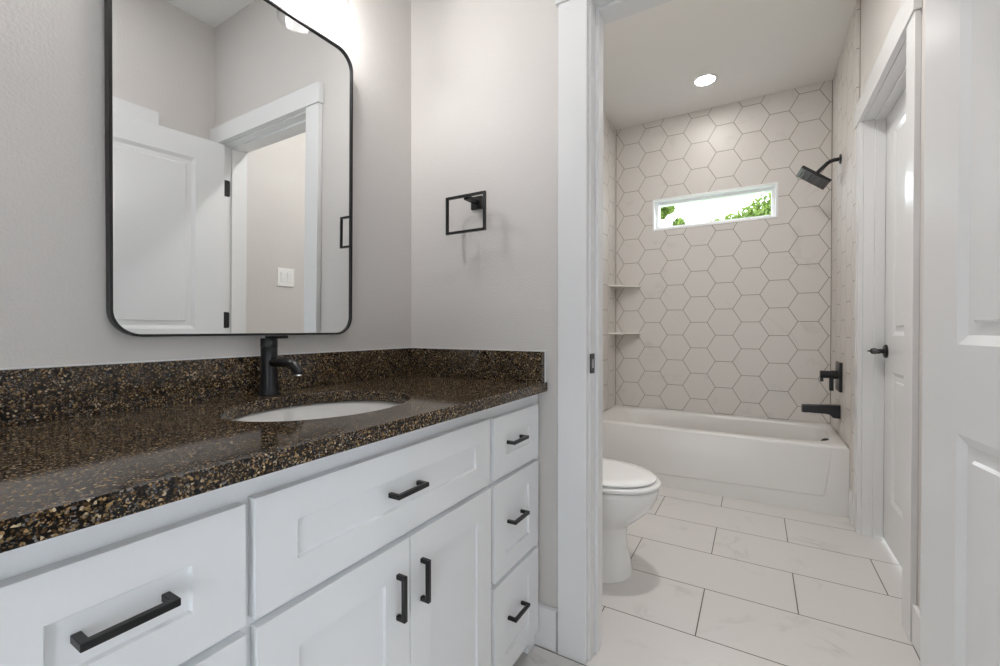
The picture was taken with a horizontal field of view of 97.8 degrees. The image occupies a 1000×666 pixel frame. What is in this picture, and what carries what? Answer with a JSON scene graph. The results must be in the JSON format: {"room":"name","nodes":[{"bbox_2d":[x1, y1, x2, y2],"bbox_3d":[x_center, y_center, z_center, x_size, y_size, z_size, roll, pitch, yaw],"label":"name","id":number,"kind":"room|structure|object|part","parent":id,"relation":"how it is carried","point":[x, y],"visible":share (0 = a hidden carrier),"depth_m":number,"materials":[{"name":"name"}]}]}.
{"room":"bathroom","nodes":[
{"label":"bathroom","id":0,"kind":"room"},
{"bbox_2d":[0,0,411,366],"bbox_3d":[-1.018,-0.350,0.730,0.120,2.790,2.420,0,1,30],"label":"wall","id":1,"kind":"structure","parent":0,"point":[53,222],"depth_m":0.90,"materials":[{"name":"beige paint"}]},
{"bbox_2d":[0,348,410,426],"bbox_3d":[-0.671,0.114,1.185,0.019,0.102,1.288,0,1,30],"label":"backsplash","id":2,"kind":"structure","parent":1,"relation":"attached to","point":[27,395],"depth_m":0.99,"materials":[{"name":"brown stone"}]},
{"bbox_2d":[104,0,352,336],"bbox_3d":[-0.662,-0.455,1.185,0.034,0.923,0.629,0,1,31],"label":"mirror","id":3,"kind":"object","parent":1,"relation":"attached to","point":[229,123],"visible":1,"depth_m":1.11,"materials":[{"name":"black mirror"}]},
{"bbox_2d":[411,0,557,651],"bbox_3d":[0.386,-0.355,1.366,1.898,2.790,0.141,0,1,30],"label":"wall","id":4,"kind":"structure","parent":0,"point":[484,73],"depth_m":1.55,"materials":[{"name":"beige paint"}]},
{"bbox_2d":[446,190,485,234],"bbox_3d":[-0.102,-0.421,1.547,0.166,0.144,0.082,0,1,30],"label":"towel ring","id":5,"kind":"object","parent":4,"relation":"attached to","point":[478,202],"visible":1,"depth_m":1.53,"materials":[{"name":"black metal"}]},
{"bbox_3d":[-0.102,-0.472,1.546,0.020,0.014,0.064,0,1,30],"label":"post","id":6,"kind":"part","parent":5,"relation":"part of","materials":[{"name":"black metal"}]},
{"bbox_2d":[555,0,670,664],"bbox_3d":[0.659,-0.051,1.218,1.019,2.183,0.173,0,1,30],"label":"door frame","id":7,"kind":"structure","parent":4,"relation":"attached to","point":[580,22],"depth_m":1.38,"materials":[{"name":"white paint"}]},
{"bbox_3d":[0.622,-1.095,1.147,1.019,0.094,0.029,0,1,30],"label":"head casing","id":8,"kind":"part","parent":7,"relation":"part of","materials":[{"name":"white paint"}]},
{"bbox_3d":[0.233,-0.005,1.389,0.096,2.088,0.023,0,1,30],"label":"casing","id":9,"kind":"part","parent":7,"relation":"part of","materials":[{"name":"white paint"}]},
{"bbox_3d":[0.293,0.096,1.384,0.003,0.062,0.037,0,1,30],"label":"strike plate","id":10,"kind":"part","parent":7,"relation":"part of","materials":[{"name":"black metal"}]},
{"bbox_3d":[0.696,-1.096,1.273,1.019,0.094,0.024,0,1,30],"label":"head casing","id":11,"kind":"part","parent":7,"relation":"part of","materials":[{"name":"white paint"}]},
{"bbox_2d":[603,112,615,411],"bbox_3d":[0.794,-0.373,3.455,0.010,2.790,0.846,0,1,30],"label":"wall","id":12,"kind":"structure","parent":0,"point":[609,132],"depth_m":3.65,"materials":[{"name":"tile"}]},
{"bbox_2d":[513,486,919,665],"bbox_3d":[0.406,1.099,1.414,1.898,0.120,5.020,0,1,30],"label":"floor","id":13,"kind":"structure","parent":0,"point":[715,580],"depth_m":1.73,"materials":[{"name":"tile"}]},
{"bbox_2d":[0,394,537,665],"bbox_3d":[-0.417,0.620,1.048,0.596,0.845,1.272,0,1,30],"label":"vanity cabinet","id":14,"kind":"object","parent":13,"relation":"on","point":[419,547],"visible":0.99,"depth_m":0.72,"materials":[{"name":"white paint"}]},
{"bbox_3d":[-0.429,0.324,0.497,0.018,0.170,0.267,0,1,30],"label":"drawer","id":15,"kind":"part","parent":14,"relation":"part of","materials":[{"name":"white paint"}]},
{"bbox_3d":[-0.415,0.321,0.488,0.029,0.009,0.090,0,1,30],"label":"handle","id":16,"kind":"part","parent":14,"relation":"part of","materials":[{"name":"black metal"}]},
{"bbox_3d":[-0.429,0.557,0.499,0.018,0.270,0.267,0,1,30],"label":"drawer","id":17,"kind":"part","parent":14,"relation":"part of","materials":[{"name":"white paint"}]},
{"bbox_2d":[0,347,546,552],"bbox_3d":[-0.424,0.129,1.041,0.594,0.136,1.290,0,1,30],"label":"countertop","id":18,"kind":"structure","parent":14,"relation":"on","point":[83,445],"depth_m":0.81,"materials":[{"name":"polished dark brown granite"}]},
{"bbox_2d":[257,335,302,395],"bbox_3d":[-0.572,0.086,1.143,0.165,0.160,0.057,0,1,30],"label":"faucet","id":19,"kind":"object","parent":18,"relation":"on","point":[270,362],"visible":1,"depth_m":1.15,"materials":[{"name":"black metal"}]},
{"bbox_3d":[-0.590,0.010,1.152,0.074,0.008,0.017,0,1,30],"label":"lever","id":20,"kind":"part","parent":19,"relation":"part of","materials":[{"name":"black metal"}]},
{"bbox_3d":[-0.556,0.087,1.133,0.126,0.044,0.024,0,1,30],"label":"spout","id":21,"kind":"part","parent":19,"relation":"part of","materials":[{"name":"black metal"}]},
{"bbox_2d":[232,401,400,421],"bbox_3d":[-0.418,0.275,1.041,0.412,0.156,0.496,0,1,30],"label":"sink","id":22,"kind":"object","parent":18,"relation":"in","point":[344,408],"visible":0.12,"depth_m":1.21,"materials":[{"name":"white ceramic"}]},
{"bbox_3d":[-0.274,0.700,0.765,0.018,0.561,0.318,0,1,30],"label":"door","id":23,"kind":"part","parent":14,"relation":"part of","materials":[{"name":"white paint"}]},
{"bbox_3d":[-0.194,0.319,0.897,0.018,0.173,0.634,0,1,30],"label":"drawer","id":24,"kind":"part","parent":14,"relation":"part of","materials":[{"name":"white paint"}]},
{"bbox_3d":[-0.196,0.524,0.863,0.029,0.090,0.009,0,1,30],"label":"handle","id":25,"kind":"part","parent":14,"relation":"part of","materials":[{"name":"black metal"}]},
{"bbox_3d":[-0.183,0.317,0.883,0.029,0.009,0.090,0,1,30],"label":"handle","id":26,"kind":"part","parent":14,"relation":"part of","materials":[{"name":"black metal"}]},
{"bbox_3d":[-0.160,0.523,0.925,0.029,0.090,0.009,0,1,30],"label":"handle","id":27,"kind":"part","parent":14,"relation":"part of","materials":[{"name":"black metal"}]},
{"bbox_3d":[-0.111,0.698,1.042,0.018,0.561,0.318,0,1,30],"label":"door","id":28,"kind":"part","parent":14,"relation":"part of","materials":[{"name":"white paint"}]},
{"bbox_3d":[0.048,0.550,1.312,0.018,0.270,0.278,0,1,30],"label":"drawer","id":29,"kind":"part","parent":14,"relation":"part of","materials":[{"name":"white paint"}]},
{"bbox_3d":[0.048,0.317,1.310,0.018,0.170,0.278,0,1,30],"label":"drawer","id":30,"kind":"part","parent":14,"relation":"part of","materials":[{"name":"white paint"}]},
{"bbox_3d":[0.048,0.838,1.314,0.018,0.277,0.278,0,1,30],"label":"drawer","id":31,"kind":"part","parent":14,"relation":"part of","materials":[{"name":"white paint"}]},
{"bbox_3d":[0.053,0.314,1.285,0.029,0.009,0.090,0,1,30],"label":"handle","id":32,"kind":"part","parent":14,"relation":"part of","materials":[{"name":"black metal"}]},
{"bbox_3d":[0.056,0.545,1.292,0.029,0.009,0.090,0,1,30],"label":"handle","id":33,"kind":"part","parent":14,"relation":"part of","materials":[{"name":"black metal"}]},
{"bbox_3d":[0.057,0.828,1.297,0.029,0.009,0.090,0,1,30],"label":"handle","id":34,"kind":"part","parent":14,"relation":"part of","materials":[{"name":"black metal"}]},
{"bbox_3d":[-0.131,0.991,1.581,0.553,0.094,0.067,0,1,30],"label":"panel","id":35,"kind":"part","parent":14,"relation":"part of","materials":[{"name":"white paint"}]},
{"bbox_2d":[602,458,660,582],"bbox_3d":[0.356,0.666,1.993,0.722,0.737,0.440,0,1,30],"label":"toilet","id":36,"kind":"object","parent":13,"relation":"on","point":[630,491],"visible":0.31,"depth_m":1.81,"materials":[{"name":"white ceramic"}]},
{"bbox_3d":[0.439,0.612,1.943,0.490,0.018,0.354,0,1,30],"label":"lid","id":37,"kind":"part","parent":36,"relation":"part of","materials":[{"name":"white plastic"}]},
{"bbox_3d":[0.452,0.634,1.936,0.499,0.018,0.368,0,1,30],"label":"seat","id":38,"kind":"part","parent":36,"relation":"part of","materials":[{"name":"white plastic"}]},
{"bbox_2d":[603,405,849,517],"bbox_3d":[1.477,0.830,3.123,1.510,0.390,0.740,0,1,30],"label":"bathtub","id":39,"kind":"object","parent":13,"relation":"on","point":[801,465],"visible":0.97,"depth_m":2.78,"materials":[{"name":"white ceramic"}]},
{"bbox_3d":[1.280,0.802,2.813,1.385,0.294,0.006,0,1,30],"label":"apron panel","id":40,"kind":"part","parent":39,"relation":"part of","materials":[{"name":"white ceramic"}]},
{"bbox_2d":[615,80,831,423],"bbox_3d":[1.698,-0.374,3.484,1.540,2.790,0.120,0,1,30],"label":"wall","id":41,"kind":"structure","parent":0,"point":[734,318],"depth_m":3.37,"materials":[{"name":"tile"}]},
{"bbox_2d":[608,332,640,333],"bbox_3d":[1.051,0.004,3.672,0.216,0.014,0.216,0,1,30],"label":"corner shelf","id":42,"kind":"object","parent":41,"relation":"attached to","point":[615,332],"visible":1,"depth_m":3.66,"materials":[{"name":"stone"}]},
{"bbox_2d":[609,285,640,288],"bbox_3d":[1.051,-0.394,3.668,0.216,0.014,0.216,0,1,30],"label":"corner shelf","id":43,"kind":"object","parent":41,"relation":"attached to","point":[612,286],"visible":1,"depth_m":3.66,"materials":[{"name":"stone"}]},
{"bbox_2d":[653,182,777,230],"bbox_3d":[1.690,-0.981,3.481,0.886,0.262,0.124,0,1,30],"label":"window","id":44,"kind":"structure","parent":41,"relation":"in","point":[772,188],"depth_m":3.44,"materials":[{"name":"white plastic"}]},
{"bbox_2d":[615,80,832,416],"bbox_3d":[1.665,-0.568,3.432,1.514,2.400,0.001,0,1,30],"label":"trim","id":45,"kind":"structure","parent":41,"relation":"attached to","point":[832,80],"depth_m":3.05,"materials":[{"name":"brown metal"}]},
{"bbox_2d":[603,0,857,129],"bbox_3d":[0.406,-1.811,1.389,1.898,0.120,5.020,0,1,30],"label":"ceiling","id":46,"kind":"structure","parent":0,"point":[652,57],"depth_m":2.73,"materials":[{"name":"paint"}]},
{"bbox_2d":[693,73,716,86],"bbox_3d":[1.430,-1.761,3.043,0.156,0.007,0.156,0,1,30],"label":"recessed light","id":47,"kind":"object","parent":46,"relation":"in","point":[705,79],"visible":1,"depth_m":3.04,"materials":[{"name":"white paint"}]},
{"bbox_2d":[830,0,925,608],"bbox_3d":[1.166,-0.352,0.955,0.136,2.790,5.020,0,1,30],"label":"wall","id":48,"kind":"structure","parent":0,"point":[846,79],"depth_m":2.43,"materials":[{"name":"paint"}]},
{"bbox_2d":[796,154,841,189],"bbox_3d":[2.029,-1.023,2.779,0.228,0.188,0.170,0,1,30],"label":"shower head","id":49,"kind":"object","parent":48,"relation":"attached to","point":[815,178],"visible":1,"depth_m":2.75,"materials":[{"name":"black metal"}]},
{"bbox_3d":[2.006,-0.994,2.793,0.173,0.130,0.170,0,1,30],"label":"spray plate","id":50,"kind":"part","parent":49,"relation":"part of","materials":[{"name":"black metal"}]},
{"bbox_3d":[2.074,-1.060,2.753,0.114,0.077,0.024,0,1,30],"label":"shower arm","id":51,"kind":"part","parent":49,"relation":"part of","materials":[{"name":"black metal"}]},
{"bbox_2d":[801,404,840,418],"bbox_3d":[2.030,0.489,2.763,0.196,0.083,0.050,0,1,30],"label":"tub spout","id":52,"kind":"object","parent":48,"relation":"attached to","point":[834,410],"visible":1,"depth_m":2.74,"materials":[{"name":"black metal"}]},
{"bbox_2d":[820,361,842,392],"bbox_3d":[2.066,0.270,2.730,0.104,0.180,0.160,0,1,30],"label":"shower valve","id":53,"kind":"object","parent":48,"relation":"attached to","point":[837,374],"visible":1,"depth_m":2.71,"materials":[{"name":"black metal"}]},
{"bbox_3d":[2.071,0.310,2.726,0.022,0.100,0.020,0,1,30],"label":"handle","id":54,"kind":"part","parent":53,"relation":"part of","materials":[{"name":"black metal"}]},
{"bbox_3d":[2.104,0.270,2.708,0.016,0.180,0.160,0,1,30],"label":"valve plate","id":55,"kind":"part","parent":53,"relation":"part of","materials":[{"name":"black metal"}]},
{"bbox_2d":[859,0,860,97],"bbox_3d":[1.901,-0.364,2.313,0.002,2.790,0.002,0,1,30],"label":"trim","id":56,"kind":"structure","parent":48,"relation":"attached to","point":[860,0],"depth_m":2.30,"materials":[{"name":"brown metal"}]},
{"bbox_2d":[848,490,919,657],"bbox_3d":[1.434,0.957,1.548,0.022,0.163,2.015,0,1,30],"label":"baseboard","id":57,"kind":"structure","parent":48,"relation":"attached to","point":[915,609],"depth_m":1.44,"materials":[{"name":"white paint"}]},
{"bbox_2d":[867,87,905,566],"bbox_3d":[1.703,-0.021,1.848,0.109,2.092,0.787,0,1,30],"label":"door","id":58,"kind":"structure","parent":48,"relation":"in","point":[892,351],"depth_m":2.04,"materials":[{"name":"white paint"}]},
{"bbox_3d":[1.865,0.090,2.158,0.074,0.066,0.066,0,1,30],"label":"lever handle","id":59,"kind":"part","parent":58,"relation":"part of","materials":[{"name":"black metal"}]},
{"bbox_2d":[853,0,922,641],"bbox_3d":[1.690,-0.074,1.852,0.148,2.219,1.007,0,1,30],"label":"door frame","id":60,"kind":"structure","parent":48,"relation":"attached to","point":[897,66],"depth_m":2.17,"materials":[{"name":"white paint"}]},
{"bbox_3d":[1.866,-0.024,2.271,0.018,2.111,0.090,0,1,30],"label":"casing","id":61,"kind":"part","parent":60,"relation":"part of","materials":[{"name":"white paint"}]},
{"bbox_3d":[1.636,-1.130,1.875,0.024,0.107,1.007,0,1,30],"label":"head casing","id":62,"kind":"part","parent":60,"relation":"part of","materials":[{"name":"white paint"}]},
{"bbox_3d":[1.412,-0.017,1.497,0.018,2.111,0.096,0,1,30],"label":"casing","id":63,"kind":"part","parent":60,"relation":"part of","materials":[{"name":"white paint"}]},
{"bbox_2d":[920,0,999,665],"bbox_3d":[0.776,0.004,0.632,0.124,2.063,0.842,0,1,24],"label":"door","id":64,"kind":"structure","parent":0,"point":[960,604],"depth_m":0.84,"materials":[{"name":"white paint"}]},
{"label":"outside","id":65,"kind":"structure","parent":0,"visible":0},
{"bbox_3d":[6.813,1.398,11.988,20.000,0.100,19.100,0,1,30],"label":"ground","id":66,"kind":"structure","parent":65,"visible":0},
{"bbox_2d":[660,205,675,220],"bbox_3d":[2.180,-0.599,7.692,1.747,4.016,0.974,0,1,30],"label":"tree","id":67,"kind":"object","parent":66,"relation":"on","point":[664,211],"visible":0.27,"depth_m":7.25,"materials":[{"name":"green plant"}]},
{"bbox_2d":[671,216,686,225],"bbox_3d":[3.311,-0.395,8.182,0.658,3.601,0.624,0,1,30],"label":"tree","id":68,"kind":"object","parent":66,"relation":"on","point":[677,221],"visible":0.16,"depth_m":8.08,"materials":[{"name":"green plant"}]},
{"bbox_2d":[708,193,770,221],"bbox_3d":[4.943,-0.652,8.301,2.262,4.113,1.376,0,1,30],"label":"tree","id":69,"kind":"object","parent":66,"relation":"on","point":[756,209],"visible":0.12,"depth_m":8.02,"materials":[{"name":"green plant"}]}
]}

